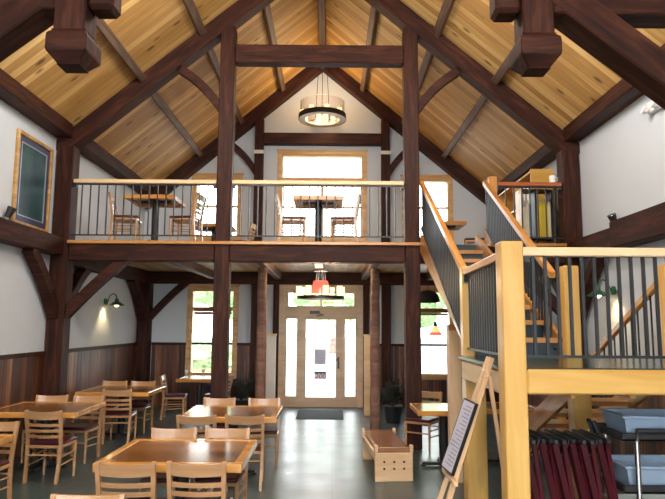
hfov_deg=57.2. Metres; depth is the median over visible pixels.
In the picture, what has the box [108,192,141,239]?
chair
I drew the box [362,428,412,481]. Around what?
bench
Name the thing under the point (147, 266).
floor
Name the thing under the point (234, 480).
chair
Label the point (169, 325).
wall
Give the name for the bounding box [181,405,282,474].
dining table
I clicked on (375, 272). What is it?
log post
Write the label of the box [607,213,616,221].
spotlight
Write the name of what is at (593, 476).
tray stand
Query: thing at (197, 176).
window
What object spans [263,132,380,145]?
beam
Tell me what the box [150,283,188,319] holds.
brace
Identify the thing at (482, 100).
purlin
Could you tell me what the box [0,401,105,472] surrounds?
dining table
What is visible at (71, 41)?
post
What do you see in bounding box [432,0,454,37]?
purlin
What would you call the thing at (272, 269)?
joist
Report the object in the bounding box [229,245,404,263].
beam
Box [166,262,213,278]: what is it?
joist
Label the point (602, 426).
shelf
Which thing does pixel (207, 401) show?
chair
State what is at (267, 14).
purlin
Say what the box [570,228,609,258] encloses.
beam
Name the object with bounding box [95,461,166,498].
chair
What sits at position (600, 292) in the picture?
wall sconce
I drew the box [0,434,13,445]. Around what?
dining table
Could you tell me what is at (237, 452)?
dining table
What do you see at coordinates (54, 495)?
chair
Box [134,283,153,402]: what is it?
timber post
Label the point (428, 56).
purlin
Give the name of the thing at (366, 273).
joist
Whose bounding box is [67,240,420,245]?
trim
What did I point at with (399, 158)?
brace
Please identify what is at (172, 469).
chair
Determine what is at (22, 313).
wall
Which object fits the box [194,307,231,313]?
rolled shade
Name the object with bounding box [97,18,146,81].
purlin
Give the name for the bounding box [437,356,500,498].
easel
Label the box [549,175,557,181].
mug
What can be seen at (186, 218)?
chair
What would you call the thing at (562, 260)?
beam
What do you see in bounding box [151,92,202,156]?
purlin
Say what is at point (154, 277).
beam
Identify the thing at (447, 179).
window
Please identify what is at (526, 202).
book
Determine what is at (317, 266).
joist
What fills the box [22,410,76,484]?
chair
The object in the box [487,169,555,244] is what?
bookcase
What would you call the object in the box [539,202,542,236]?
book
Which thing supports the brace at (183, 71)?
attached to the timber post at (218, 387)
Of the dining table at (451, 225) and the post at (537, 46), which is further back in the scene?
the dining table at (451, 225)
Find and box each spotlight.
[4,206,16,219]
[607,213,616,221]
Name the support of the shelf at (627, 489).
attached to the utility cart
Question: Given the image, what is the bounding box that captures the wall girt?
[74,262,147,282]
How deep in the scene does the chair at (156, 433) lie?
6.02 m
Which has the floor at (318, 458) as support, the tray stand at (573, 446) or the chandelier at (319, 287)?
the tray stand at (573, 446)
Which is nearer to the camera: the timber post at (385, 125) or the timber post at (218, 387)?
the timber post at (218, 387)
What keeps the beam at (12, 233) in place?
attached to the wall at (22, 313)
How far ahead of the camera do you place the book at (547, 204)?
10.01 m
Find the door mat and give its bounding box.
[296,410,343,419]
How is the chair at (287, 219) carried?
on the floor at (147, 266)
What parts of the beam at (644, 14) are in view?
arm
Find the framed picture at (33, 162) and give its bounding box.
[10,128,53,231]
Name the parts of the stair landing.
newel post, support post, hand rail, newel post, newel post, support post, hand rail, newel post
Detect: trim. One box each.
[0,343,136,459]
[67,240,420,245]
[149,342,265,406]
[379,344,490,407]
[487,243,566,246]
[528,354,664,454]
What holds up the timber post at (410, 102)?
on the floor at (318, 458)
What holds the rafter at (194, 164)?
attached to the ceiling
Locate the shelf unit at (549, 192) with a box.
[515,189,554,242]
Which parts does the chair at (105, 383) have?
crest rail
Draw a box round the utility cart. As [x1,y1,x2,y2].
[586,418,664,498]
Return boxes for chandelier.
[296,269,344,299]
[298,68,345,127]
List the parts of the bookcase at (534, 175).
shelf, panel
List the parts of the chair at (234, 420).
post, crest rail, post, leg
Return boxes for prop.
[446,325,463,482]
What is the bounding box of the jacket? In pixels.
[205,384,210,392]
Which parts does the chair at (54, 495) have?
post, crest rail, post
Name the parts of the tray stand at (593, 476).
leg, leg, leg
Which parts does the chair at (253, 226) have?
post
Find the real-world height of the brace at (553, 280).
0.960 m
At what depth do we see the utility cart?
4.51 m
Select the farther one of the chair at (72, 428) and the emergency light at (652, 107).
the chair at (72, 428)
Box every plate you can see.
[0,68,72,137]
[80,140,152,193]
[254,150,263,152]
[381,151,390,153]
[497,144,555,194]
[563,43,664,141]
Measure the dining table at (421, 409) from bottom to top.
0.768 m
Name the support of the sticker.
attached to the door
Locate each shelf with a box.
[596,422,664,440]
[599,469,664,493]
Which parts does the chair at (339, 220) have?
leg, seat frame, post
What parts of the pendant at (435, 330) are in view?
lamp shade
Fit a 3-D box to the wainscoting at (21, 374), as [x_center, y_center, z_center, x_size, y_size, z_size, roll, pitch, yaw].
[-4.374,1.712,4.751,0.050,1.430,17.890,0,-7,0]
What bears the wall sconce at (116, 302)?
attached to the wall at (22, 313)
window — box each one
[185,284,239,377]
[189,173,243,240]
[276,149,367,241]
[400,174,453,241]
[402,286,453,379]
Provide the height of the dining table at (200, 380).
0.768 m
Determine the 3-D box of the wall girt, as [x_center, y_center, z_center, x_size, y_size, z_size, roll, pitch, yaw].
[-4.307,0.369,11.818,0.220,0.260,4.170,0,-7,0]
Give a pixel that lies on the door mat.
(302, 414)
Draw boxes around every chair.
[0,421,19,498]
[20,395,68,462]
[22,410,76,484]
[50,493,126,498]
[56,395,104,463]
[91,380,127,432]
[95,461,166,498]
[101,389,136,443]
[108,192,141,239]
[125,381,155,432]
[139,428,197,491]
[160,374,186,419]
[166,461,232,498]
[169,192,206,240]
[176,414,215,491]
[193,427,250,498]
[197,397,235,438]
[204,374,233,397]
[225,414,264,490]
[232,222,256,240]
[248,398,280,466]
[276,193,305,241]
[330,194,359,241]
[404,391,442,452]
[464,226,486,244]
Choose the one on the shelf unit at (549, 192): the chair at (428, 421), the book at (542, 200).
the book at (542, 200)
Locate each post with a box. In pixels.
[39,146,79,434]
[45,0,100,73]
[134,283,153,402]
[209,26,237,438]
[249,284,257,397]
[253,118,264,240]
[255,268,266,425]
[265,334,276,398]
[273,284,279,397]
[363,285,368,407]
[363,334,370,415]
[370,268,379,429]
[381,119,390,241]
[381,285,390,407]
[402,27,421,449]
[490,355,498,401]
[509,0,561,76]
[556,150,587,428]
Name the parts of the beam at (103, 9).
arm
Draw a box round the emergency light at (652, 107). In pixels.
[640,101,660,114]
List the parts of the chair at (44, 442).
post, crest rail, leg, seat frame, post, leg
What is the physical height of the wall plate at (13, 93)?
0.240 m
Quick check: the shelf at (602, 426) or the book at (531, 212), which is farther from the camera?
the book at (531, 212)
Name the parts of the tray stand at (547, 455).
leg, leg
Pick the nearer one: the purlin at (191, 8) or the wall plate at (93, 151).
the purlin at (191, 8)
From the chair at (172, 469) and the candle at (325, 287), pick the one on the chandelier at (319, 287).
the candle at (325, 287)
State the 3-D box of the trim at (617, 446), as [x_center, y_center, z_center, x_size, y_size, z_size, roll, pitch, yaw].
[3.916,1.769,4.783,0.050,1.430,17.890,0,-7,0]
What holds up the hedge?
on the ground
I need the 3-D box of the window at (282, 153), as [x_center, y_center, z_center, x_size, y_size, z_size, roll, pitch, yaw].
[-0.246,-1.262,14.488,2.180,2.220,0.245,0,-7,0]
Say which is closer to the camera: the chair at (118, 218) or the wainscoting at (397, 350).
the chair at (118, 218)
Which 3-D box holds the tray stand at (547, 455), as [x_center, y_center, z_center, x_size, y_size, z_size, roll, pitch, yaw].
[1.650,1.950,4.715,0.243,1.024,0.460,1,-7,-4]
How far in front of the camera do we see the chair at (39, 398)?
8.59 m
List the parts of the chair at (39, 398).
leg, post, crest rail, post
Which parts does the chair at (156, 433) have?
post, seat frame, crest rail, post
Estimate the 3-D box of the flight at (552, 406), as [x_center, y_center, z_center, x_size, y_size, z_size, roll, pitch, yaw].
[2.923,1.603,7.391,0.898,2.393,3.086,0,-7,0]
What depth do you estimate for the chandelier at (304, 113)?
13.75 m
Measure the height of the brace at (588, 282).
1.054 m
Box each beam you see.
[0,0,121,21]
[0,217,63,254]
[68,244,214,262]
[147,271,435,285]
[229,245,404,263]
[235,44,402,67]
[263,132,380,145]
[317,0,325,68]
[420,246,565,264]
[489,0,664,28]
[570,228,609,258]
[609,202,664,247]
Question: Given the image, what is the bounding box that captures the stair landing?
[459,241,664,498]
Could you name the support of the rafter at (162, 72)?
attached to the ceiling
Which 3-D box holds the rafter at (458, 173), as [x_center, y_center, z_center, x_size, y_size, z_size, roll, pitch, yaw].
[1.850,-2.727,14.449,4.328,3.694,0.260,0,-7,0]
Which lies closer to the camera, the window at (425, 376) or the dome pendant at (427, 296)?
the dome pendant at (427, 296)
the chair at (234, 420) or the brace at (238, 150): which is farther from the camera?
the brace at (238, 150)
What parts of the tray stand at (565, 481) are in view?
leg, leg, leg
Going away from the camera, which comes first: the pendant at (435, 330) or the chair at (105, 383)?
the chair at (105, 383)
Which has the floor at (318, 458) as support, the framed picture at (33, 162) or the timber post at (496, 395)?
the timber post at (496, 395)
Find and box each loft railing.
[71,179,216,236]
[231,180,403,237]
[497,182,563,238]
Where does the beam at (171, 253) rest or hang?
attached to the timber post at (218, 387)
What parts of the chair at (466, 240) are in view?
seat frame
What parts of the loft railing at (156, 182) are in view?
cap rail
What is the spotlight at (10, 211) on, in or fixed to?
on the beam at (12, 233)
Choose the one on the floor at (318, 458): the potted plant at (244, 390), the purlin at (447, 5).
the potted plant at (244, 390)
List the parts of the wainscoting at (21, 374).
cap rail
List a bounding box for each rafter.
[56,0,274,149]
[145,67,321,209]
[323,68,485,204]
[365,0,579,153]
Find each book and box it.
[523,200,529,236]
[523,207,525,231]
[529,212,531,229]
[537,208,540,236]
[539,198,545,236]
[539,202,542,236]
[545,204,548,236]
[547,201,551,236]
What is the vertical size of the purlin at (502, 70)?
0.164 m
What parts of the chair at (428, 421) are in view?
leg, seat frame, leg, crest rail, post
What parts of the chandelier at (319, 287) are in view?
lamp shade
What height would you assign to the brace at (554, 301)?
1.028 m
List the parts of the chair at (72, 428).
post, seat frame, leg, crest rail, post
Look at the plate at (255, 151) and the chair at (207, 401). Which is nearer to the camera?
the chair at (207, 401)
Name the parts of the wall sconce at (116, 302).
lamp shade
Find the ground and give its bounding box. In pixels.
[202,337,446,396]
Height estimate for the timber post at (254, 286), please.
2.780 m
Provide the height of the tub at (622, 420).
0.155 m
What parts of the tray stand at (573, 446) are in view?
leg, leg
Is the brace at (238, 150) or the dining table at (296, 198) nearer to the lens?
the dining table at (296, 198)
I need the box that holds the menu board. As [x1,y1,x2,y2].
[441,398,478,475]
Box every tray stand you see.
[529,429,560,498]
[529,432,544,498]
[537,430,574,498]
[544,429,590,498]
[564,430,603,498]
[572,429,617,498]
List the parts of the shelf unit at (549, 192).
panel, panel, shelf, panel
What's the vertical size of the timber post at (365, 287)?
2.780 m
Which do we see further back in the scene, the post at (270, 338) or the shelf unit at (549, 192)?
the post at (270, 338)
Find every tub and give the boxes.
[598,408,664,432]
[603,493,664,498]
[611,454,664,484]
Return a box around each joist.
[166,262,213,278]
[257,263,280,278]
[314,263,324,279]
[361,264,379,279]
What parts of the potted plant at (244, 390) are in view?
pot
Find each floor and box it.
[0,406,623,498]
[128,262,428,272]
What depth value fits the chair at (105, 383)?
10.89 m
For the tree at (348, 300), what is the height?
6.975 m
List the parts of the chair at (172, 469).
post, crest rail, post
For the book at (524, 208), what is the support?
on the shelf unit at (549, 192)
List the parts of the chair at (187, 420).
post, crest rail, post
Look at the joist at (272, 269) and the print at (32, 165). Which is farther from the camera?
the joist at (272, 269)
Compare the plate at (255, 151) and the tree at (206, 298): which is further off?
the tree at (206, 298)
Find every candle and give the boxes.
[296,286,301,295]
[306,285,310,294]
[323,285,328,294]
[337,286,342,295]
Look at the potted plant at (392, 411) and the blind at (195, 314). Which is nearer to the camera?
the potted plant at (392, 411)
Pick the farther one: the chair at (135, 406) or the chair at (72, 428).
the chair at (135, 406)
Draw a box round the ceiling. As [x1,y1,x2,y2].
[0,0,664,192]
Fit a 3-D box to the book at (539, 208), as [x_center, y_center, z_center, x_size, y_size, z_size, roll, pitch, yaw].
[3.384,-0.497,10.112,0.045,0.620,0.200,0,-7,0]
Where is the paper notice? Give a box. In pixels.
[314,349,325,364]
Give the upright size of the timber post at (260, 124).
3.558 m
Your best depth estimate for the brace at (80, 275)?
10.22 m
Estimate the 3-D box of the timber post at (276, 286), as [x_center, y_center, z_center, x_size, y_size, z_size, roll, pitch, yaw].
[-1.297,2.176,13.902,0.130,2.780,0.130,0,-7,0]
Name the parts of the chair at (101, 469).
post, crest rail, post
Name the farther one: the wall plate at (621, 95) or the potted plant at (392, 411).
the potted plant at (392, 411)
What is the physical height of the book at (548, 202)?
0.600 m
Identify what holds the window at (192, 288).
in the wall at (169, 325)
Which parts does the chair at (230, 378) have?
post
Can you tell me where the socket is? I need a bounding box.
[609,288,615,294]
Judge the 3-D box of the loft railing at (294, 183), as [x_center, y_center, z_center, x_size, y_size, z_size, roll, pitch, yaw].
[-0.231,-0.642,9.659,2.730,0.902,0.090,0,-7,0]
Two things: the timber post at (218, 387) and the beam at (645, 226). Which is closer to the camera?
the beam at (645, 226)
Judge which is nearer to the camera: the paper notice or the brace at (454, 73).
the brace at (454, 73)
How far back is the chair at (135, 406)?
10.79 m
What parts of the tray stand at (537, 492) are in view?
leg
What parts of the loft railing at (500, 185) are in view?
cap rail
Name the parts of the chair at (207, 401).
crest rail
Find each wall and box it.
[0,100,144,354]
[143,72,485,402]
[529,95,664,355]
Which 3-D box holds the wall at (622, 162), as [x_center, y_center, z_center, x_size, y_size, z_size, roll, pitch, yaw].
[4.051,0.116,5.128,0.200,4.797,18.570,0,-7,0]
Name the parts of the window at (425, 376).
meeting rail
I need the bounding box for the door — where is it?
[278,285,362,407]
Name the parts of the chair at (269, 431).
seat frame, crest rail, leg, post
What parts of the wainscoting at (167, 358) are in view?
cap rail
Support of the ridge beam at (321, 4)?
attached to the rafter at (397, 12)
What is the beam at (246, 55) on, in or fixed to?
attached to the timber post at (218, 387)
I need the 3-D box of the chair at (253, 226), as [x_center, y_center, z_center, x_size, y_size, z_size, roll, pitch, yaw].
[-1.904,-0.125,12.999,0.519,0.843,0.446,0,-7,6]
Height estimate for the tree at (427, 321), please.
6.984 m
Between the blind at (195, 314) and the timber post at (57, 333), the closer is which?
the timber post at (57, 333)
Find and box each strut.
[0,0,52,62]
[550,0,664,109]
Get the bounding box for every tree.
[195,292,232,319]
[290,293,353,353]
[421,293,444,327]
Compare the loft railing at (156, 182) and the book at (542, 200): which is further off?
the book at (542, 200)
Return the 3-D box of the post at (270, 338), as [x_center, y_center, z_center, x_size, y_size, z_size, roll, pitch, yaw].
[-1.285,2.589,12.673,0.220,1.660,0.120,0,-7,0]
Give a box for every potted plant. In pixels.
[228,378,254,404]
[380,379,404,423]
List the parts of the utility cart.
handle, push handle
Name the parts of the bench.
panel, rail, seat, panel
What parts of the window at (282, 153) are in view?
meeting rail, meeting rail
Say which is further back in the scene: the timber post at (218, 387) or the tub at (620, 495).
the timber post at (218, 387)
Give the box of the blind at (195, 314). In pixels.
[194,314,230,340]
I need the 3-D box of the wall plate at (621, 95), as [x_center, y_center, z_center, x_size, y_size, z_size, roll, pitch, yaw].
[3.848,-2.657,3.080,0.260,0.240,13.430,0,-7,0]
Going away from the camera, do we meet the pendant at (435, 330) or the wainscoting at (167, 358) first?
the pendant at (435, 330)
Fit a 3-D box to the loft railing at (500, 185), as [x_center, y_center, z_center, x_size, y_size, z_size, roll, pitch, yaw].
[3.136,-0.619,9.672,1.015,0.902,0.090,0,-7,0]
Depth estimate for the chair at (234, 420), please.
6.90 m
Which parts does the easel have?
leg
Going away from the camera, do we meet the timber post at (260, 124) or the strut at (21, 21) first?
the strut at (21, 21)
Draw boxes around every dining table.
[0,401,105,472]
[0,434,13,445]
[75,386,165,438]
[92,439,256,498]
[125,194,185,240]
[176,376,210,404]
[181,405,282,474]
[191,223,235,240]
[293,195,342,241]
[410,403,463,465]
[420,221,466,230]
[486,402,536,463]
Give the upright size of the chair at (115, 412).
0.843 m
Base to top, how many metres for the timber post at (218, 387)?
6.698 m
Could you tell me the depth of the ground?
30.63 m
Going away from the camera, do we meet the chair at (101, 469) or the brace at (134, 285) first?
the chair at (101, 469)
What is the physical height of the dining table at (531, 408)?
0.768 m
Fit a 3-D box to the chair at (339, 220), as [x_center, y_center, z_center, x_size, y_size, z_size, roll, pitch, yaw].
[0.230,-0.466,10.110,0.519,0.843,0.446,0,-7,4]
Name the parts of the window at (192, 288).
meeting rail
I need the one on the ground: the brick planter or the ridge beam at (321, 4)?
the brick planter
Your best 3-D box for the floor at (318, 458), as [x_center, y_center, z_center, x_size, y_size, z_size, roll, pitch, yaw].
[-0.234,2.529,4.827,8.940,0.120,18.600,0,-7,0]
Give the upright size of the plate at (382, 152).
0.080 m
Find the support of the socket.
attached to the wall sconce at (600, 292)
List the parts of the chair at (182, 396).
post, post, seat frame, leg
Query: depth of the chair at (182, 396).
11.94 m
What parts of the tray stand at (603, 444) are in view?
leg, leg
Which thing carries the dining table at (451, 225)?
on the floor at (147, 266)
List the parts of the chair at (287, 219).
post, seat frame, leg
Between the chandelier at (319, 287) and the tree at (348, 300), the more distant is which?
the tree at (348, 300)
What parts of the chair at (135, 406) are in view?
seat frame, crest rail, leg, post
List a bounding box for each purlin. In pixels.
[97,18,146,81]
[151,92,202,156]
[182,0,206,35]
[207,48,243,124]
[262,4,285,91]
[360,6,378,92]
[401,50,432,124]
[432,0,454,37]
[441,95,487,158]
[491,46,513,84]
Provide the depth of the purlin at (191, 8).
9.35 m
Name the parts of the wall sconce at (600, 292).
lamp shade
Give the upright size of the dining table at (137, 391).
0.768 m
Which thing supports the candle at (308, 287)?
on the chandelier at (319, 287)
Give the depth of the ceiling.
10.93 m
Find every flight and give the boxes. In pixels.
[419,176,562,354]
[528,282,658,453]
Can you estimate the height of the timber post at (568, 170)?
4.660 m
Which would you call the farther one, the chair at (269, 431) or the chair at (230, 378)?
the chair at (230, 378)
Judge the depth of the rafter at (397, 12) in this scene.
9.90 m
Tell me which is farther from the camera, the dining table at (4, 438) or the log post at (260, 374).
the log post at (260, 374)
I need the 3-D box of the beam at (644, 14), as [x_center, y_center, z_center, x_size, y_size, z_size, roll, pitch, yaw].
[2.567,-1.810,4.466,2.800,0.300,0.235,0,-7,0]
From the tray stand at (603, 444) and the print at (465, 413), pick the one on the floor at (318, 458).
the tray stand at (603, 444)
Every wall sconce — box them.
[104,293,124,306]
[587,279,615,297]
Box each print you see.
[18,143,45,221]
[445,405,471,466]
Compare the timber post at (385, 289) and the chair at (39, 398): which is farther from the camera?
the timber post at (385, 289)
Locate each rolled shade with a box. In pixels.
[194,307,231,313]
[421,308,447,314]
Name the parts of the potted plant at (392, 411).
pot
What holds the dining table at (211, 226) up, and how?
on the floor at (147, 266)
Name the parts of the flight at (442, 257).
hand rail, hand rail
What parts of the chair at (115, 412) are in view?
post, leg, crest rail, seat frame, post, leg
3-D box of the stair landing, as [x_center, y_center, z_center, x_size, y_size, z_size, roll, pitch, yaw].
[2.333,1.276,5.111,2.280,2.470,1.795,0,-7,0]
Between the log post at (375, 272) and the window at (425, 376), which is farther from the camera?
the window at (425, 376)
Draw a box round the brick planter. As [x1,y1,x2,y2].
[192,369,230,371]
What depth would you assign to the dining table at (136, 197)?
10.04 m
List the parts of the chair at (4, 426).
seat frame, crest rail, post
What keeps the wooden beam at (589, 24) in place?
attached to the wall at (622, 162)
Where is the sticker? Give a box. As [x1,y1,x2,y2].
[314,371,325,378]
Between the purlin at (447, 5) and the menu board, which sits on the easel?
the menu board
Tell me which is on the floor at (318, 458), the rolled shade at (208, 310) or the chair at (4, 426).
the chair at (4, 426)
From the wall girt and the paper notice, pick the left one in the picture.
the wall girt
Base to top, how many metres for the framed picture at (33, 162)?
1.330 m
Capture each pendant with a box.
[421,268,440,304]
[429,317,441,334]
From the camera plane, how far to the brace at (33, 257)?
8.97 m
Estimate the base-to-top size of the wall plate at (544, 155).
0.240 m
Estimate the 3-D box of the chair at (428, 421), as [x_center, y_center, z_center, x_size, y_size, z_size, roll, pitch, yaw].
[1.391,2.608,9.316,0.446,0.843,0.519,-4,-8,32]
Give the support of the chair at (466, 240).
on the floor at (147, 266)
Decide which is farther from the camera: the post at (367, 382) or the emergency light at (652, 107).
the post at (367, 382)
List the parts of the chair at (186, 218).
leg, leg, seat frame, post, crest rail, post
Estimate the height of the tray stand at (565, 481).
1.024 m
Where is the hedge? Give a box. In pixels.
[193,337,231,369]
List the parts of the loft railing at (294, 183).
cap rail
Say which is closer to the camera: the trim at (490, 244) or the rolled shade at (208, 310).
the trim at (490, 244)
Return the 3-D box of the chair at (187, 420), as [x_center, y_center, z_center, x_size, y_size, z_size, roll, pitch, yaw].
[-1.542,2.312,7.059,0.446,0.843,0.519,0,-7,0]
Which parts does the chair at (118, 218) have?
post, post, seat frame, leg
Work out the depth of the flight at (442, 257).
7.49 m
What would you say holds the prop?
on the floor at (318, 458)
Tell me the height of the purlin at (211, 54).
0.164 m
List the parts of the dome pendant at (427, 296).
lamp shade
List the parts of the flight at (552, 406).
hand rail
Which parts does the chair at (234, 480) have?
post, seat frame, crest rail, leg, post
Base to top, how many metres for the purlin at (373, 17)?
0.164 m
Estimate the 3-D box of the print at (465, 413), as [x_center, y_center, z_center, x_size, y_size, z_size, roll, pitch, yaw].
[0.949,1.402,4.606,0.179,0.433,0.177,0,-7,0]
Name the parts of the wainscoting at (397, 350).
cap rail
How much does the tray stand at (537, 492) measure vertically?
1.024 m
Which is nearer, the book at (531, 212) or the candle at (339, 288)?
the book at (531, 212)
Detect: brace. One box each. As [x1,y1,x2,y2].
[21,248,58,318]
[65,261,131,317]
[72,269,90,298]
[127,280,145,320]
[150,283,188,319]
[178,65,218,111]
[234,144,253,173]
[390,150,402,175]
[419,67,459,113]
[524,269,556,314]
[551,275,555,292]
[579,257,608,321]
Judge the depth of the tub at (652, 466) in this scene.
4.63 m
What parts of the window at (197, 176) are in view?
meeting rail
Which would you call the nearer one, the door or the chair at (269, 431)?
the chair at (269, 431)
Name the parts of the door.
sidelight frame, transom frame, sidelight frame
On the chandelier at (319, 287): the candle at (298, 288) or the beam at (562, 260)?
the candle at (298, 288)
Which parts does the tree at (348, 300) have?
crown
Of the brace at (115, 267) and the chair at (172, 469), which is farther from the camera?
the brace at (115, 267)
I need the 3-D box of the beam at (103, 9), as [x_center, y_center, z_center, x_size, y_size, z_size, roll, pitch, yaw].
[-2.968,-1.848,4.444,2.810,0.300,0.235,0,-7,0]

